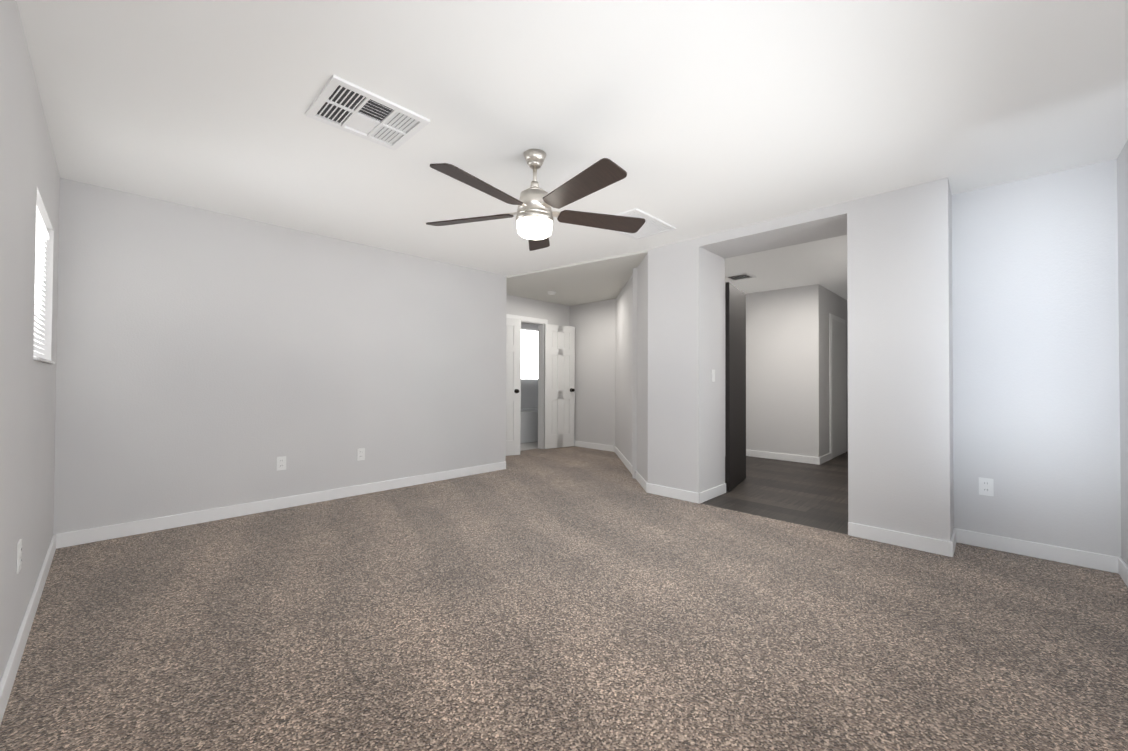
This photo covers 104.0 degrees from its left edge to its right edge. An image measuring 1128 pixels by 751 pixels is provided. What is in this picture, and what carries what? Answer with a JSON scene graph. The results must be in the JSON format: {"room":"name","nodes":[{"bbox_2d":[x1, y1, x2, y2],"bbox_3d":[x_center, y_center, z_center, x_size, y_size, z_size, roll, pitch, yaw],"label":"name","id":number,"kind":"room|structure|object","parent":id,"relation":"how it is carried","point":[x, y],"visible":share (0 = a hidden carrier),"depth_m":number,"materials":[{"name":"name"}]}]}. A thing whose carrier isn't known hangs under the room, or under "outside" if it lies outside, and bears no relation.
{"room":"empty bedroom","nodes":[
{"label":"empty bedroom","id":0,"kind":"room"},
{"bbox_2d":[0,0,59,680],"bbox_3d":[-1.599,-0.101,1.129,5.188,2.440,0.120,0,-1,44],"label":"wall","id":1,"kind":"structure","parent":0,"point":[29,177],"depth_m":1.77,"materials":[{"name":"grey paint"}]},
{"bbox_2d":[16,539,21,573],"bbox_3d":[-2.154,0.714,1.744,0.072,0.116,0.009,0,-1,44],"label":"outlet","id":2,"kind":"object","parent":1,"relation":"attached to","point":[19,553],"visible":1,"depth_m":1.73,"materials":[{"name":"white plastic"}]},
{"bbox_2d":[0,533,59,724],"bbox_3d":[-1.557,1.072,1.163,4.948,0.095,0.014,0,-1,44],"label":"baseboard","id":3,"kind":"structure","parent":1,"relation":"attached to","point":[9,675],"depth_m":1.81,"materials":[{"name":"white"}]},
{"bbox_2d":[34,205,48,356],"bbox_3d":[-2.765,-0.463,2.301,0.796,0.734,0.040,0,-1,44],"label":"window blinds","id":4,"kind":"object","parent":1,"relation":"attached to","point":[42,235],"visible":0.42,"depth_m":2.41,"materials":[{"name":"white plastic"}]},
{"bbox_2d":[33,357,54,363],"bbox_3d":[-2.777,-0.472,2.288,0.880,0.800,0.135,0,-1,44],"label":"window sill","id":5,"kind":"structure","parent":1,"relation":"in","point":[43,360],"depth_m":2.21,"materials":[{"name":"white"}]},
{"bbox_2d":[53,178,506,534],"bbox_3d":[-2.118,-0.065,4.234,0.120,2.440,3.855,0,-1,44],"label":"wall","id":6,"kind":"structure","parent":0,"point":[207,359],"depth_m":3.62,"materials":[{"name":"grey paint"}]},
{"bbox_2d":[276,456,285,470],"bbox_3d":[-2.439,0.758,3.803,0.009,0.116,0.072,0,-1,44],"label":"outlet","id":7,"kind":"object","parent":6,"relation":"attached to","point":[280,463],"visible":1,"depth_m":3.80,"materials":[{"name":"white plastic"}]},
{"bbox_2d":[60,461,505,547],"bbox_3d":[-2.022,1.108,4.226,0.014,0.095,3.705,0,-1,44],"label":"baseboard","id":8,"kind":"structure","parent":6,"relation":"attached to","point":[72,538],"depth_m":3.63,"materials":[{"name":"white"}]},
{"bbox_2d":[357,448,364,460],"bbox_3d":[-1.972,0.767,4.284,0.009,0.116,0.072,0,-1,44],"label":"outlet","id":9,"kind":"object","parent":6,"relation":"attached to","point":[360,453],"visible":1,"depth_m":4.28,"materials":[{"name":"white plastic"}]},
{"bbox_2d":[520,442,537,450],"bbox_3d":[-0.711,1.259,8.047,1.490,0.100,4.090,0,-1,44],"label":"floor","id":10,"kind":"structure","parent":0,"point":[528,446],"depth_m":7.46,"materials":[{"name":"grey tile"}]},
{"bbox_2d":[520,408,537,443],"bbox_3d":[-0.405,0.938,8.696,0.770,0.560,2.100,0,-1,44],"label":"bathtub","id":11,"kind":"object","parent":10,"relation":"on","point":[529,427],"visible":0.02,"depth_m":7.93,"materials":[{"name":"white ceramic"}]},
{"bbox_2d":[521,323,537,407],"bbox_3d":[-1.197,-0.007,8.540,0.120,2.440,4.090,0,-1,44],"label":"wall","id":12,"kind":"structure","parent":0,"point":[529,393],"depth_m":8.95,"materials":[{"name":"grey paint"}]},
{"bbox_2d":[521,330,537,378],"bbox_3d":[-0.797,-0.428,9.099,0.020,1.200,2.100,0,-1,44],"label":"bathroom window","id":13,"kind":"structure","parent":12,"relation":"in","point":[529,354],"depth_m":9.17,"materials":[{"name":"white glass"}]},
{"bbox_2d":[506,295,569,325],"bbox_3d":[-0.086,-0.015,7.545,0.120,2.440,3.970,0,-1,44],"label":"wall","id":14,"kind":"structure","parent":0,"point":[555,314],"depth_m":7.15,"materials":[{"name":"grey paint"}]},
{"bbox_2d":[506,318,520,455],"bbox_3d":[-0.925,0.165,6.472,0.600,2.030,0.190,1,-1,-26],"label":"bathroom door","id":15,"kind":"structure","parent":14,"relation":"in","point":[513,375],"depth_m":6.54,"materials":[{"name":"white wood"}]},
{"bbox_2d":[506,314,547,448],"bbox_3d":[-0.801,0.133,6.795,0.136,2.120,1.380,0,-1,44],"label":"door frame","id":16,"kind":"structure","parent":14,"relation":"attached to","point":[540,323],"depth_m":7.22,"materials":[{"name":"white wood"}]},
{"bbox_2d":[544,324,574,448],"bbox_3d":[-0.072,0.180,7.337,0.600,2.030,0.190,1,-1,-36],"label":"bathroom door","id":17,"kind":"structure","parent":14,"relation":"in","point":[559,383],"depth_m":7.31,"materials":[{"name":"white wood"}]},
{"bbox_2d":[0,446,1127,750],"bbox_3d":[0.171,1.207,3.553,6.035,0.100,6.095,0,-1,44],"label":"floor carpet","id":18,"kind":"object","parent":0,"point":[572,598],"visible":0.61,"depth_m":1.93,"materials":[{"name":"brown carpet"}]},
{"bbox_2d":[703,483,725,501],"bbox_3d":[1.434,1.123,4.224,0.014,0.095,0.535,0,-1,44],"label":"baseboard","id":19,"kind":"structure","parent":18,"relation":"on","point":[711,493],"depth_m":4.22,"materials":[{"name":"white wood"}]},
{"bbox_2d":[847,178,953,540],"bbox_3d":[4.012,-0.031,4.819,0.560,2.440,4.980,0,-1,44],"label":"wall block","id":20,"kind":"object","parent":18,"relation":"on","point":[900,364],"visible":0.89,"depth_m":3.01,"materials":[{"name":"grey paint"}]},
{"bbox_2d":[848,522,955,556],"bbox_3d":[2.273,1.112,3.007,0.574,0.095,0.014,0,-1,44],"label":"baseboard","id":21,"kind":"structure","parent":18,"relation":"on","point":[932,545],"depth_m":2.98,"materials":[{"name":"white"}]},
{"bbox_2d":[16,0,1127,305],"bbox_3d":[0.695,-1.308,5.183,7.525,0.145,9.105,0,-1,44],"label":"ceiling","id":22,"kind":"structure","parent":0,"point":[696,118],"depth_m":2.15,"materials":[{"name":"white paint"}]},
{"bbox_2d":[305,74,429,150],"bbox_3d":[-0.985,-1.298,2.218,0.400,0.013,0.460,0,-1,44],"label":"ceiling vent","id":23,"kind":"object","parent":22,"relation":"in","point":[346,106],"visible":0.98,"depth_m":2.19,"materials":[{"name":"white metal"}]},
{"bbox_2d":[426,149,644,250],"bbox_3d":[-0.172,-1.057,2.546,1.347,0.476,1.346,0,-1,44],"label":"ceiling fan","id":24,"kind":"object","parent":22,"relation":"hanging from","point":[535,214],"visible":1,"depth_m":2.49,"materials":[{"name":"brown wood"}]},
{"bbox_2d":[547,291,555,294],"bbox_3d":[-0.180,-1.206,6.452,0.132,0.033,0.132,0,-1,44],"label":"smoke detector","id":25,"kind":"object","parent":22,"relation":"attached to","point":[551,292],"visible":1,"depth_m":6.41,"materials":[{"name":"white plastic"}]},
{"bbox_2d":[612,208,675,239],"bbox_3d":[0.611,-1.271,3.735,0.420,0.015,0.600,0,-1,44],"label":"ceiling vent","id":26,"kind":"object","parent":22,"relation":"in","point":[652,226],"visible":0.62,"depth_m":3.75,"materials":[{"name":"white metal"}]},
{"bbox_2d":[725,273,755,280],"bbox_3d":[2.217,-1.243,5.563,0.300,0.011,0.300,0,-1,44],"label":"ceiling vent","id":27,"kind":"object","parent":22,"relation":"in","point":[741,276],"visible":1,"depth_m":5.55,"materials":[{"name":"white metal"}]},
{"bbox_2d":[570,299,615,445],"bbox_3d":[0.451,-0.014,7.380,1.120,2.440,0.120,0,-1,44],"label":"wall","id":28,"kind":"structure","parent":0,"point":[593,324],"depth_m":7.24,"materials":[{"name":"grey paint"}]},
{"bbox_2d":[574,440,703,503],"bbox_3d":[0.661,1.140,5.818,3.344,0.095,1.804,0,-1,44],"label":"baseboard","id":29,"kind":"structure","parent":28,"relation":"attached to","point":[694,497],"depth_m":4.36,"materials":[{"name":"white wood"}]},
{"bbox_2d":[615,253,647,482],"bbox_3d":[0.885,-0.032,5.827,0.120,2.440,2.806,0,-1,-1],"label":"wall","id":30,"kind":"structure","parent":0,"point":[624,375],"depth_m":5.43,"materials":[{"name":"grey paint"}]},
{"bbox_2d":[632,237,724,492],"bbox_3d":[1.056,-0.046,4.600,1.040,2.440,0.550,0,-1,44],"label":"wall pillar","id":31,"kind":"structure","parent":0,"point":[686,355],"depth_m":4.23,"materials":[{"name":"grey paint"}]},
{"bbox_2d":[711,369,714,381],"bbox_3d":[1.437,0.001,4.237,0.012,0.116,0.072,0,-1,44],"label":"light switch","id":32,"kind":"object","parent":31,"relation":"attached to","point":[712,375],"visible":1,"depth_m":4.22,"materials":[{"name":"white plastic"}]},
{"bbox_2d":[725,282,745,491],"bbox_3d":[1.828,0.116,4.777,0.117,2.110,0.760,0,-1,34],"label":"door","id":33,"kind":"structure","parent":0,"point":[735,386],"depth_m":4.63,"materials":[{"name":"black wood"}]},
{"bbox_2d":[699,202,846,257],"bbox_3d":[1.854,-1.230,3.846,1.170,0.085,0.550,0,-1,44],"label":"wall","id":34,"kind":"structure","parent":0,"point":[814,225],"depth_m":3.72,"materials":[{"name":"grey paint"}]},
{"bbox_2d":[700,451,847,534],"bbox_3d":[3.055,1.246,5.725,2.330,0.100,4.980,0,-1,44],"label":"floor","id":35,"kind":"structure","parent":0,"point":[810,495],"depth_m":4.39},
{"bbox_2d":[746,285,809,455],"bbox_3d":[3.025,-0.015,6.444,1.020,2.440,0.120,0,-1,44],"label":"wall","id":36,"kind":"structure","parent":0,"point":[787,370],"depth_m":6.31,"materials":[{"name":"grey paint"}]},
{"bbox_2d":[746,450,819,464],"bbox_3d":[3.017,1.156,6.338,1.184,0.095,0.014,0,-1,44],"label":"baseboard","id":37,"kind":"structure","parent":36,"relation":"attached to","point":[761,454],"depth_m":6.23,"materials":[{"name":"white wood"}]},
{"bbox_2d":[810,284,847,456],"bbox_3d":[4.120,-0.006,6.740,0.120,2.440,2.070,0,-1,44],"label":"wall","id":38,"kind":"structure","parent":0,"point":[823,302],"depth_m":6.05,"materials":[{"name":"grey paint"}]},
{"bbox_2d":[820,453,830,463],"bbox_3d":[3.645,1.157,6.147,0.017,0.095,0.555,0,-1,44],"label":"baseboard","id":39,"kind":"structure","parent":38,"relation":"attached to","point":[827,457],"depth_m":6.12,"materials":[{"name":"white wood"}]},
{"bbox_2d":[829,314,845,458],"bbox_3d":[4.146,0.163,6.664,0.019,2.100,0.920,0,-1,44],"label":"door","id":40,"kind":"structure","parent":38,"relation":"in","point":[837,376],"depth_m":6.60,"materials":[{"name":"white wood"}]},
{"bbox_2d":[952,159,1120,556],"bbox_3d":[3.086,-0.059,2.848,0.855,2.440,0.120,0,-1,44],"label":"wall","id":41,"kind":"structure","parent":0,"point":[1036,382],"depth_m":2.81,"materials":[{"name":"grey paint"}]},
{"bbox_2d":[951,528,959,542],"bbox_3d":[2.603,1.112,2.947,0.017,0.095,0.330,0,-1,44],"label":"baseboard","id":42,"kind":"structure","parent":41,"relation":"attached to","point":[956,532],"depth_m":3.06,"materials":[{"name":"white"}]},
{"bbox_2d":[979,477,993,495],"bbox_3d":[2.849,0.751,2.974,0.072,0.116,0.009,0,-1,44],"label":"outlet","id":43,"kind":"object","parent":41,"relation":"attached to","point":[986,486],"visible":1,"depth_m":2.97,"materials":[{"name":"white plastic"}]},
{"bbox_2d":[960,529,1111,571],"bbox_3d":[2.980,1.113,2.837,0.705,0.095,0.014,0,-1,44],"label":"baseboard","id":44,"kind":"structure","parent":41,"relation":"attached to","point":[1104,562],"depth_m":2.79,"materials":[{"name":"white"}]},
{"bbox_2d":[1117,140,1127,565],"bbox_3d":[1.785,-0.088,0.978,0.120,2.440,4.615,0,-1,44],"label":"wall","id":45,"kind":"structure","parent":0,"point":[1122,181],"depth_m":2.50,"materials":[{"name":"grey paint"}]},
{"bbox_2d":[1112,556,1127,586],"bbox_3d":[1.743,1.085,1.021,0.014,0.095,4.345,0,-1,44],"label":"baseboard","id":46,"kind":"structure","parent":45,"relation":"attached to","point":[1119,566],"depth_m":2.53,"materials":[{"name":"white"}]}
]}

